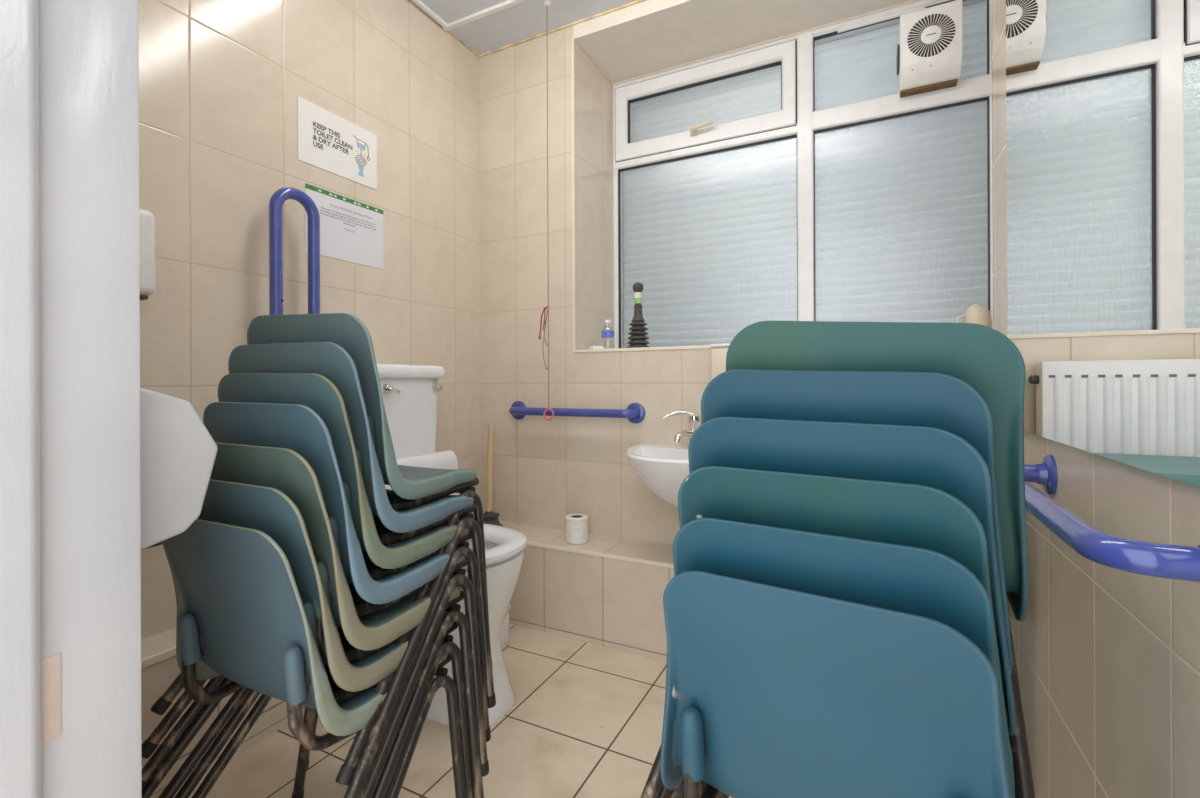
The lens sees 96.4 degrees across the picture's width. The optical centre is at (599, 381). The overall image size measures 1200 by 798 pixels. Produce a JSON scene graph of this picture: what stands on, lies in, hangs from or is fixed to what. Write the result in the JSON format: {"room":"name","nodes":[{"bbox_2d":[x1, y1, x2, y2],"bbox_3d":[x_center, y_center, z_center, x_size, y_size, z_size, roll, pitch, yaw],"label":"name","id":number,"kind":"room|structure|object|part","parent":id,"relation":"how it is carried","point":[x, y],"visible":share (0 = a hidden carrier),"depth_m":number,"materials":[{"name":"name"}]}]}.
{"room":"accessible public toilet","nodes":[
{"label":"accessible public toilet","id":0,"kind":"room"},
{"bbox_2d":[138,0,480,639],"bbox_3d":[-1.035,-0.313,1.521,0.120,2.507,2.000,0,0,26],"label":"wall","id":1,"kind":"structure","parent":0,"point":[221,82],"depth_m":1.62,"materials":[{"name":"beige tile"}]},
{"bbox_2d":[139,208,154,299],"bbox_3d":[-1.089,-0.295,1.211,0.060,0.208,0.127,0,0,26],"label":"wall dispenser","id":2,"kind":"object","parent":1,"relation":"attached to","point":[146,218],"visible":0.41,"depth_m":1.24,"materials":[{"name":"white plastic"}]},
{"bbox_2d":[140,295,147,299],"bbox_3d":[-1.089,-0.196,1.213,0.033,0.010,0.100,0,0,26],"label":"outlet","id":3,"kind":"object","parent":2,"relation":"attached to","point":[142,297],"depth_m":1.24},
{"bbox_2d":[141,646,175,668],"bbox_3d":[-0.828,0.620,1.538,0.010,0.019,1.382,0,0,26],"label":"trim","id":4,"kind":"structure","parent":1,"relation":"attached to","point":[171,652],"depth_m":1.20,"materials":[{"name":"beige tile"}]},
{"bbox_2d":[141,628,304,797],"bbox_3d":[-0.877,0.776,1.565,0.117,0.328,1.385,0,0,26],"label":"trim","id":5,"kind":"structure","parent":1,"relation":"attached to","point":[156,678],"depth_m":1.24,"materials":[{"name":"beige tile"}]},
{"bbox_2d":[269,187,319,314],"bbox_3d":[-0.900,-0.307,1.554,0.093,0.494,0.170,0,0,26],"label":"rail","id":6,"kind":"object","parent":1,"relation":"attached to","point":[281,195],"visible":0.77,"depth_m":1.50,"materials":[{"name":"blue metal"}]},
{"bbox_2d":[298,96,376,189],"bbox_3d":[-0.850,-0.770,1.757,0.003,0.194,0.293,0,0,26],"label":"notice","id":7,"kind":"object","parent":1,"relation":"attached to","point":[327,141],"visible":1,"depth_m":1.74,"materials":[{"name":"white paper"}]},
{"bbox_2d":[305,183,382,268],"bbox_3d":[-0.839,-0.504,1.779,0.002,0.210,0.296,0,0,26],"label":"notice","id":8,"kind":"object","parent":1,"relation":"attached to","point":[351,230],"visible":1,"depth_m":1.78,"materials":[{"name":"white paper"}]},
{"bbox_2d":[411,0,526,30],"bbox_3d":[-0.103,-1.444,1.170,1.871,0.016,1.376,0,0,26],"label":"trim","id":9,"kind":"structure","parent":1,"relation":"attached to","point":[446,27],"depth_m":2.10,"materials":[{"name":"white plastic"}]},
{"bbox_2d":[527,542,1010,620],"bbox_3d":[0.268,0.613,1.768,1.755,0.013,0.006,0,0,26],"label":"trim","id":10,"kind":"structure","parent":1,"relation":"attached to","point":[655,563],"depth_m":1.89,"materials":[{"name":"beige tile"}]},
{"bbox_2d":[173,624,731,797],"bbox_3d":[-0.072,0.987,1.268,2.121,0.100,2.600,0,0,26],"label":"floor","id":11,"kind":"structure","parent":0,"point":[585,720],"depth_m":1.40,"materials":[{"name":"beige tile"}]},
{"bbox_2d":[162,519,466,797],"bbox_3d":[-0.530,0.579,0.948,0.501,0.733,0.437,0,0,25],"label":"chair","id":12,"kind":"object","parent":11,"relation":"on","point":[239,585],"visible":0.76,"depth_m":0.85,"materials":[{"name":"plastic"}]},
{"bbox_2d":[177,613,201,664],"bbox_3d":[-0.695,0.434,0.908,0.027,0.085,0.034,0,0,25],"label":"socket","id":13,"kind":"object","parent":12,"relation":"attached to","point":[187,627],"depth_m":0.90,"materials":[{"name":"plastic"}]},
{"bbox_3d":[-0.726,0.750,1.023,0.080,0.392,0.407,0,0,25],"label":"frame","id":14,"kind":"part","parent":12,"relation":"part of","materials":[{"name":"black metal"}]},
{"bbox_2d":[283,645,307,704],"bbox_3d":[-0.453,0.434,0.797,0.027,0.085,0.034,0,0,25],"label":"socket","id":15,"kind":"object","parent":12,"relation":"attached to","point":[296,693],"depth_m":0.79,"materials":[{"name":"plastic"}]},
{"bbox_2d":[174,479,473,797],"bbox_3d":[-0.525,0.524,0.970,0.501,0.733,0.437,0,0,25],"label":"chair","id":16,"kind":"object","parent":12,"relation":"on","point":[268,510],"visible":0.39,"depth_m":0.84,"materials":[{"name":"plastic"}]},
{"bbox_3d":[-0.724,0.693,1.044,0.080,0.392,0.407,0,0,25],"label":"frame","id":17,"kind":"part","parent":16,"relation":"part of","materials":[{"name":"black metal"}]},
{"bbox_2d":[302,602,318,659],"bbox_3d":[-0.447,0.379,0.819,0.027,0.085,0.034,0,0,25],"label":"socket","id":18,"kind":"object","parent":16,"relation":"attached to","point":[309,609],"depth_m":0.81,"materials":[{"name":"plastic"}]},
{"bbox_2d":[158,442,483,797],"bbox_3d":[-0.517,0.470,0.989,0.507,0.733,0.437,0,-1,25],"label":"chair","id":19,"kind":"object","parent":16,"relation":"on","point":[285,470],"visible":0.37,"depth_m":0.88,"materials":[{"name":"plastic"}]},
{"bbox_3d":[-0.717,0.640,1.062,0.081,0.392,0.407,0,-1,25],"label":"frame","id":20,"kind":"part","parent":19,"relation":"part of","materials":[{"name":"black metal"}]},
{"bbox_2d":[142,402,488,797],"bbox_3d":[-0.513,0.405,1.011,0.508,0.733,0.437,0,-1,25],"label":"chair","id":21,"kind":"object","parent":19,"relation":"on","point":[298,428],"visible":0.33,"depth_m":0.90,"materials":[{"name":"plastic"}]},
{"bbox_3d":[-0.715,0.575,1.082,0.081,0.392,0.407,0,-1,25],"label":"frame","id":22,"kind":"part","parent":21,"relation":"part of","materials":[{"name":"black metal"}]},
{"bbox_2d":[142,373,490,797],"bbox_3d":[-0.514,0.356,1.032,0.498,0.742,0.450,0,0,23],"label":"chair","id":23,"kind":"object","parent":21,"relation":"on","point":[316,392],"visible":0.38,"depth_m":0.92,"materials":[{"name":"plastic"}]},
{"bbox_3d":[-0.709,0.526,1.099,0.079,0.392,0.407,0,-2,23],"label":"frame","id":24,"kind":"part","parent":23,"relation":"part of","materials":[{"name":"black metal"}]},
{"bbox_2d":[141,342,495,797],"bbox_3d":[-0.510,0.303,1.056,0.503,0.742,0.453,0,0,22],"label":"chair","id":25,"kind":"object","parent":23,"relation":"on","point":[330,360],"visible":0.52,"depth_m":0.94,"materials":[{"name":"plastic"}]},
{"bbox_3d":[-0.709,0.475,1.121,0.080,0.392,0.407,0,-2,22],"label":"frame","id":26,"kind":"part","parent":25,"relation":"part of","materials":[{"name":"black metal"}]},
{"bbox_2d":[150,313,492,785],"bbox_3d":[-0.515,0.250,1.090,0.484,0.751,0.456,0,0,21],"label":"chair","id":27,"kind":"object","parent":25,"relation":"on","point":[418,486],"visible":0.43,"depth_m":0.97,"materials":[{"name":"plastic"}]},
{"bbox_3d":[-0.704,0.416,1.146,0.077,0.392,0.407,1,-2,21],"label":"frame","id":28,"kind":"part","parent":27,"relation":"part of","materials":[{"name":"black metal"}]},
{"bbox_3d":[-0.331,0.431,1.003,0.067,0.388,0.423,0,0,23],"label":"frame","id":29,"kind":"part","parent":27,"relation":"part of","materials":[{"name":"black metal"}]},
{"bbox_2d":[355,448,363,481],"bbox_3d":[-0.420,0.155,0.919,0.027,0.084,0.031,0,0,22],"label":"socket","id":30,"kind":"object","parent":25,"relation":"attached to","point":[359,451],"depth_m":0.92,"materials":[{"name":"plastic"}]},
{"bbox_3d":[-0.320,0.475,0.962,0.080,0.392,0.407,0,-2,22],"label":"frame","id":31,"kind":"part","parent":25,"relation":"part of","materials":[{"name":"black metal"}]},
{"bbox_2d":[342,482,352,518],"bbox_3d":[-0.426,0.209,0.890,0.028,0.084,0.031,0,0,10],"label":"socket","id":32,"kind":"object","parent":23,"relation":"attached to","point":[348,486],"depth_m":0.89,"materials":[{"name":"plastic"}]},
{"bbox_3d":[-0.327,0.529,0.934,0.079,0.392,0.407,0,-2,23],"label":"frame","id":33,"kind":"part","parent":23,"relation":"part of","materials":[{"name":"black metal"}]},
{"bbox_2d":[328,516,340,558],"bbox_3d":[-0.433,0.258,0.862,0.028,0.084,0.032,0,0,25],"label":"socket","id":34,"kind":"object","parent":21,"relation":"attached to","point":[335,521],"depth_m":0.86,"materials":[{"name":"plastic"}]},
{"bbox_3d":[-0.329,0.577,0.906,0.081,0.392,0.407,0,-1,25],"label":"frame","id":35,"kind":"part","parent":21,"relation":"part of","materials":[{"name":"black metal"}]},
{"bbox_2d":[311,561,330,616],"bbox_3d":[-0.438,0.323,0.839,0.028,0.085,0.034,0,-1,25],"label":"socket","id":36,"kind":"object","parent":19,"relation":"attached to","point":[324,567],"depth_m":0.83,"materials":[{"name":"plastic"}]},
{"bbox_3d":[-0.333,0.641,0.884,0.081,0.392,0.407,0,-1,25],"label":"frame","id":37,"kind":"part","parent":19,"relation":"part of","materials":[{"name":"black metal"}]},
{"bbox_3d":[-0.343,0.696,0.868,0.080,0.392,0.407,0,0,25],"label":"frame","id":38,"kind":"part","parent":16,"relation":"part of","materials":[{"name":"black metal"}]},
{"bbox_3d":[-0.345,0.750,0.848,0.080,0.392,0.407,0,0,25],"label":"frame","id":39,"kind":"part","parent":12,"relation":"part of","materials":[{"name":"black metal"}]},
{"bbox_2d":[377,364,526,724],"bbox_3d":[-0.532,0.442,1.643,0.656,0.994,0.434,0,0,26],"label":"toilet","id":40,"kind":"object","parent":11,"relation":"on","point":[409,392],"visible":0.34,"depth_m":1.66,"materials":[{"name":"white ceramic"}]},
{"bbox_3d":[-0.647,0.023,1.664,0.031,0.032,0.048,0,0,26],"label":"flush lever","id":41,"kind":"part","parent":40,"relation":"part of","materials":[{"name":"silver metal"}]},
{"bbox_3d":[-0.730,0.177,1.741,0.190,0.384,0.412,0,0,26],"label":"cistern tank","id":42,"kind":"part","parent":40,"relation":"part of","materials":[{"name":"white ceramic"}]},
{"bbox_3d":[-0.728,-0.033,1.740,0.222,0.043,0.434,0,0,26],"label":"cistern lid","id":43,"kind":"part","parent":40,"relation":"part of","materials":[{"name":"white ceramic"}]},
{"bbox_3d":[-0.605,0.361,1.678,0.079,0.246,0.408,0,0,26],"label":"backrest","id":44,"kind":"part","parent":40,"relation":"part of","materials":[{"name":"white plastic"}]},
{"bbox_3d":[-0.425,0.477,1.590,0.416,0.030,0.356,0,0,26],"label":"seat","id":45,"kind":"part","parent":40,"relation":"part of","materials":[{"name":"white plastic"}]},
{"bbox_2d":[500,605,510,650],"bbox_3d":[-0.397,0.863,1.881,0.126,0.150,0.122,0,0,26],"label":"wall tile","id":46,"kind":"object","parent":11,"relation":"on","point":[504,633],"visible":0.21,"depth_m":1.88,"materials":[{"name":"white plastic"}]},
{"bbox_2d":[660,570,1010,797],"bbox_3d":[0.283,0.576,0.656,0.506,0.733,0.437,0,0,34],"label":"chair","id":47,"kind":"object","parent":11,"relation":"on","point":[799,694],"visible":1,"depth_m":0.55,"materials":[{"name":"plastic"}]},
{"bbox_2d":[681,706,705,781],"bbox_3d":[0.112,0.431,0.643,0.028,0.085,0.034,0,0,34],"label":"socket","id":48,"kind":"object","parent":47,"relation":"attached to","point":[692,736],"depth_m":0.63,"materials":[{"name":"plastic"}]},
{"bbox_3d":[0.099,0.748,0.761,0.080,0.392,0.407,0,0,34],"label":"frame","id":49,"kind":"part","parent":47,"relation":"part of","materials":[{"name":"black metal"}]},
{"bbox_2d":[673,517,1012,797],"bbox_3d":[0.292,0.521,0.677,0.498,0.733,0.437,0,0,33],"label":"chair","id":50,"kind":"object","parent":47,"relation":"on","point":[928,583],"visible":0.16,"depth_m":0.54,"materials":[{"name":"plastic"}]},
{"bbox_3d":[0.110,0.692,0.777,0.079,0.392,0.407,0,0,33],"label":"frame","id":51,"kind":"part","parent":50,"relation":"part of","materials":[{"name":"black metal"}]},
{"bbox_2d":[678,466,1014,797],"bbox_3d":[0.302,0.466,0.698,0.500,0.733,0.437,0,0,33],"label":"chair","id":52,"kind":"object","parent":50,"relation":"on","point":[916,515],"visible":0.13,"depth_m":0.56,"materials":[{"name":"plastic"}]},
{"bbox_2d":[670,417,1015,797],"bbox_3d":[0.316,0.410,0.717,0.502,0.733,0.437,1,1,33],"label":"chair","id":53,"kind":"object","parent":52,"relation":"on","point":[941,459],"visible":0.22,"depth_m":0.57,"materials":[{"name":"plastic"}]},
{"bbox_3d":[0.132,0.578,0.822,0.080,0.392,0.407,1,1,33],"label":"frame","id":54,"kind":"part","parent":53,"relation":"part of","materials":[{"name":"black metal"}]},
{"bbox_2d":[657,369,1011,797],"bbox_3d":[0.330,0.353,0.737,0.496,0.733,0.437,2,1,34],"label":"chair","id":55,"kind":"object","parent":53,"relation":"on","point":[949,403],"visible":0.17,"depth_m":0.59,"materials":[{"name":"plastic"}]},
{"bbox_3d":[0.146,0.518,0.844,0.079,0.392,0.407,2,1,34],"label":"frame","id":56,"kind":"part","parent":55,"relation":"part of","materials":[{"name":"black metal"}]},
{"bbox_2d":[640,321,1034,797],"bbox_3d":[0.327,0.302,0.765,0.495,0.755,0.436,0,0,31],"label":"chair","id":57,"kind":"object","parent":55,"relation":"on","point":[983,357],"visible":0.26,"depth_m":0.59,"materials":[{"name":"plastic"}]},
{"bbox_3d":[0.154,0.452,0.852,0.079,0.392,0.407,5,3,31],"label":"frame","id":58,"kind":"part","parent":57,"relation":"part of","materials":[{"name":"black metal"}]},
{"bbox_3d":[0.505,0.481,0.641,0.051,0.395,0.406,0,0,33],"label":"frame","id":59,"kind":"part","parent":57,"relation":"part of","materials":[{"name":"black metal"}]},
{"bbox_2d":[420,0,635,54],"bbox_3d":[-0.149,-1.500,1.077,1.871,0.100,2.000,0,0,26],"label":"ceiling","id":60,"kind":"structure","parent":0,"point":[529,18],"depth_m":2.13,"materials":[{"name":"white paint"}]},
{"bbox_2d":[538,0,553,419],"bbox_3d":[-0.207,-0.651,2.051,0.065,1.597,0.032,0,0,26],"label":"pull cord","id":61,"kind":"object","parent":60,"relation":"hanging from","point":[546,3],"visible":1,"depth_m":2.05,"materials":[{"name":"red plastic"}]},
{"bbox_3d":[-0.199,-0.668,2.047,0.003,1.544,0.003,0,0,26],"label":"cord","id":62,"kind":"part","parent":61,"relation":"part of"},
{"bbox_2d":[479,26,711,544],"bbox_3d":[0.440,-0.319,2.183,2.170,2.507,0.500,0,0,26],"label":"wall","id":63,"kind":"structure","parent":0,"point":[545,471],"depth_m":2.25,"materials":[{"name":"beige tile"}]},
{"bbox_2d":[447,0,646,57],"bbox_3d":[0.252,-1.448,1.881,1.871,0.008,0.205,0,0,26],"label":"trim","id":64,"kind":"structure","parent":63,"relation":"attached to","point":[636,1],"depth_m":2.21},
{"bbox_2d":[509,401,645,423],"bbox_3d":[-0.122,0.122,2.141,0.622,0.080,0.078,0,0,26],"label":"grab rail","id":65,"kind":"object","parent":63,"relation":"attached to","point":[635,413],"visible":1,"depth_m":2.07,"materials":[{"name":"blue metal"}]},
{"bbox_2d":[575,345,710,352],"bbox_3d":[0.605,-0.126,2.040,1.390,0.012,0.398,0,0,26],"label":"trim","id":66,"kind":"structure","parent":63,"relation":"attached to","point":[699,346],"depth_m":2.04,"materials":[{"name":"beige tile"}]},
{"bbox_2d":[589,346,604,348],"bbox_3d":[-0.013,-0.138,2.192,0.067,0.018,0.050,0,0,26],"label":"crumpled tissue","id":67,"kind":"object","parent":66,"relation":"on","point":[592,347],"visible":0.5,"depth_m":2.18,"materials":[{"name":"white paper"}]},
{"bbox_2d":[602,320,613,337],"bbox_3d":[0.033,-0.191,2.202,0.053,0.124,0.053,0,0,26],"label":"plastic bottle","id":68,"kind":"object","parent":66,"relation":"on","point":[605,334],"visible":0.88,"depth_m":2.18,"materials":[{"name":"blue plastic"}]},
{"bbox_2d":[626,282,648,347],"bbox_3d":[0.153,-0.264,2.147,0.096,0.268,0.096,0,0,26],"label":"plunger","id":69,"kind":"object","parent":66,"relation":"on","point":[638,339],"visible":0.98,"depth_m":2.13,"materials":[{"name":"grey rubber"}]},
{"bbox_3d":[0.152,-0.376,2.147,0.044,0.043,0.044,0,0,26],"label":"ball knob","id":70,"kind":"part","parent":69,"relation":"part of","materials":[{"name":"grey rubber"}]},
{"bbox_2d":[956,303,991,327],"bbox_3d":[1.258,-0.198,1.795,0.093,0.128,0.086,0,0,-27],"label":"plastic jug","id":71,"kind":"object","parent":66,"relation":"on","point":[975,314],"visible":0.57,"depth_m":1.77,"materials":[{"name":"beige plastic"}]},
{"bbox_3d":[1.215,-0.188,1.806,0.034,0.077,0.011,0,0,16],"label":"jug handle","id":72,"kind":"part","parent":71,"relation":"part of","materials":[{"name":"beige plastic"}]},
{"bbox_2d":[625,443,688,508],"bbox_3d":[0.283,0.415,1.785,0.464,0.360,0.355,0,0,26],"label":"basin","id":73,"kind":"object","parent":63,"relation":"attached to","point":[663,468],"visible":0.44,"depth_m":1.71,"materials":[{"name":"white ceramic"}]},
{"bbox_2d":[663,410,700,447],"bbox_3d":[0.296,0.171,1.889,0.140,0.136,0.069,0,0,-12],"label":"tap","id":74,"kind":"object","parent":73,"relation":"on","point":[694,419],"visible":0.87,"depth_m":1.89,"materials":[{"name":"silver metal"}]},
{"bbox_3d":[0.298,0.191,1.879,0.096,0.043,0.024,0,0,-34],"label":"spout","id":75,"kind":"part","parent":74,"relation":"part of","materials":[{"name":"silver metal"}]},
{"bbox_2d":[709,343,729,379],"bbox_3d":[0.448,-0.060,1.857,0.124,0.140,0.078,0,0,26],"label":"soap dispenser","id":76,"kind":"object","parent":63,"relation":"attached to","point":[718,353],"visible":0.38,"depth_m":1.84,"materials":[{"name":"beige plastic"}]},
{"bbox_3d":[0.448,-0.124,1.857,0.124,0.012,0.078,0,0,26],"label":"dispenser lid","id":77,"kind":"part","parent":76,"relation":"part of","materials":[{"name":"white plastic"}]},
{"bbox_2d":[572,0,921,352],"bbox_3d":[0.634,-0.757,2.013,1.478,1.275,0.378,0,0,26],"label":"trim","id":78,"kind":"structure","parent":63,"relation":"attached to","point":[912,1],"depth_m":2.17,"materials":[{"name":"white plastic"}]},
{"bbox_2d":[499,521,1010,661],"bbox_3d":[0.262,0.771,1.883,1.871,0.328,0.200,0,0,26],"label":"tiled ledge","id":79,"kind":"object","parent":63,"relation":"attached to","point":[616,604],"depth_m":1.92,"materials":[{"name":"beige tile"}]},
{"bbox_2d":[483,424,502,526],"bbox_3d":[-0.464,0.394,2.237,0.116,0.430,0.116,0,0,26],"label":"plunger","id":80,"kind":"object","parent":79,"relation":"on","point":[490,517],"visible":0.65,"depth_m":2.23,"materials":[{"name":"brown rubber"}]},
{"bbox_3d":[-0.459,0.364,2.241,0.025,0.371,0.036,0,0,41],"label":"handle","id":81,"kind":"part","parent":80,"relation":"part of","materials":[{"name":"brown wood"}]},
{"bbox_2d":[483,511,502,526],"bbox_3d":[-0.463,0.575,2.237,0.116,0.070,0.116,0,0,26],"label":"cup","id":82,"kind":"object","parent":80,"relation":"on","point":[489,517],"depth_m":2.21,"materials":[{"name":"rubber"}]},
{"bbox_2d":[565,514,587,543],"bbox_3d":[-0.089,0.560,2.044,0.089,0.095,0.089,0,0,26],"label":"toilet roll","id":83,"kind":"object","parent":79,"relation":"on","point":[576,525],"visible":1,"depth_m":2.01,"materials":[{"name":"white paper"}]},
{"bbox_2d":[573,0,985,83],"bbox_3d":[0.661,-1.483,2.070,1.474,0.181,0.500,0,0,26],"label":"ceiling","id":84,"kind":"structure","parent":63,"relation":"attached to","point":[649,36],"depth_m":2.11,"materials":[{"name":"paint"}]},
{"bbox_2d":[613,0,992,347],"bbox_3d":[0.719,-0.762,2.183,1.471,1.260,0.116,0,0,26],"label":"window","id":85,"kind":"structure","parent":63,"relation":"in","point":[797,118],"depth_m":2.15,"materials":[{"name":"white plastic"}]},
{"bbox_3d":[0.434,-1.083,2.285,0.111,0.035,0.046,0,0,26],"label":"handle","id":86,"kind":"part","parent":85,"relation":"part of","materials":[{"name":"beige plastic"}]},
{"bbox_3d":[0.440,-1.194,2.347,0.793,0.338,0.072,0,0,26],"label":"opening sash","id":87,"kind":"part","parent":85,"relation":"part of","materials":[{"name":"white plastic"}]},
{"bbox_2d":[623,1,987,347],"bbox_3d":[0.768,-0.823,2.296,1.579,1.481,0.017,0,0,26],"label":"roller shutter","id":88,"kind":"object","parent":85,"relation":"attached to","point":[710,242],"visible":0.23,"depth_m":2.21,"materials":[{"name":"white plastic"}]},
{"bbox_2d":[838,0,962,97],"bbox_3d":[1.080,-1.210,1.956,0.393,0.322,0.131,0,0,26],"label":"fan","id":89,"kind":"object","parent":85,"relation":"attached to","point":[930,40],"visible":1,"depth_m":1.87,"materials":[{"name":"white plastic"}]},
{"bbox_3d":[1.094,-1.179,1.966,0.007,0.100,0.100,0,0,26],"label":"knob","id":90,"kind":"part","parent":89,"relation":"part of","materials":[{"name":"black plastic"}]},
{"bbox_2d":[907,13,955,56],"bbox_3d":[1.145,-1.199,1.855,0.145,0.145,0.003,0,0,26],"label":"grille","id":91,"kind":"object","parent":89,"relation":"attached to","point":[928,34],"depth_m":1.85,"materials":[{"name":"white plastic"}]},
{"bbox_2d":[992,0,1199,797],"bbox_3d":[0.738,-0.320,0.638,0.100,2.507,2.000,0,0,26],"label":"wall","id":92,"kind":"structure","parent":0,"point":[1108,659],"depth_m":0.84,"materials":[{"name":"beige tile"}]},
{"bbox_2d":[1006,0,1199,487],"bbox_3d":[0.742,-0.650,0.777,0.014,1.523,1.253,0,0,26],"label":"wall mirror","id":93,"kind":"object","parent":92,"relation":"attached to","point":[1103,96],"visible":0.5,"depth_m":0.78,"materials":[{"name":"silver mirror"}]},
{"bbox_2d":[1024,454,1199,582],"bbox_3d":[0.713,0.186,0.825,0.115,0.080,0.675,0,0,26],"label":"grab rail","id":94,"kind":"object","parent":92,"relation":"attached to","point":[1167,561],"visible":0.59,"depth_m":0.59,"materials":[{"name":"blue metal"}]},
{"bbox_3d":[-0.436,-0.255,0.491,1.871,2.387,0.140,0,0,26],"label":"wall","id":95,"kind":"structure","parent":0,"visible":0},
{"bbox_2d":[0,0,141,797],"bbox_3d":[-0.148,-0.093,0.329,1.130,2.060,0.175,0,0,26],"label":"door","id":96,"kind":"structure","parent":95,"relation":"in","point":[70,510],"depth_m":0.56,"materials":[{"name":"white paint"}]},
{"bbox_3d":[-0.562,0.321,0.546,0.012,0.085,0.017,0,0,26],"label":"strike plate","id":97,"kind":"part","parent":96,"relation":"part of","materials":[{"name":"gold metal"}]},
{"bbox_2d":[140,388,217,549],"bbox_3d":[-0.685,0.116,0.764,0.260,0.218,0.125,0,0,26],"label":"dispenser","id":98,"kind":"object","parent":95,"relation":"attached to","point":[178,453],"visible":0.37,"depth_m":0.71,"materials":[{"name":"grey plastic"}]},
{"bbox_2d":[145,541,162,548],"bbox_3d":[-0.686,0.215,0.759,0.180,0.018,0.035,0,0,26],"label":"outlet","id":99,"kind":"object","parent":98,"relation":"attached to","point":[160,543],"depth_m":0.73,"materials":[{"name":"white plastic"}]}
]}

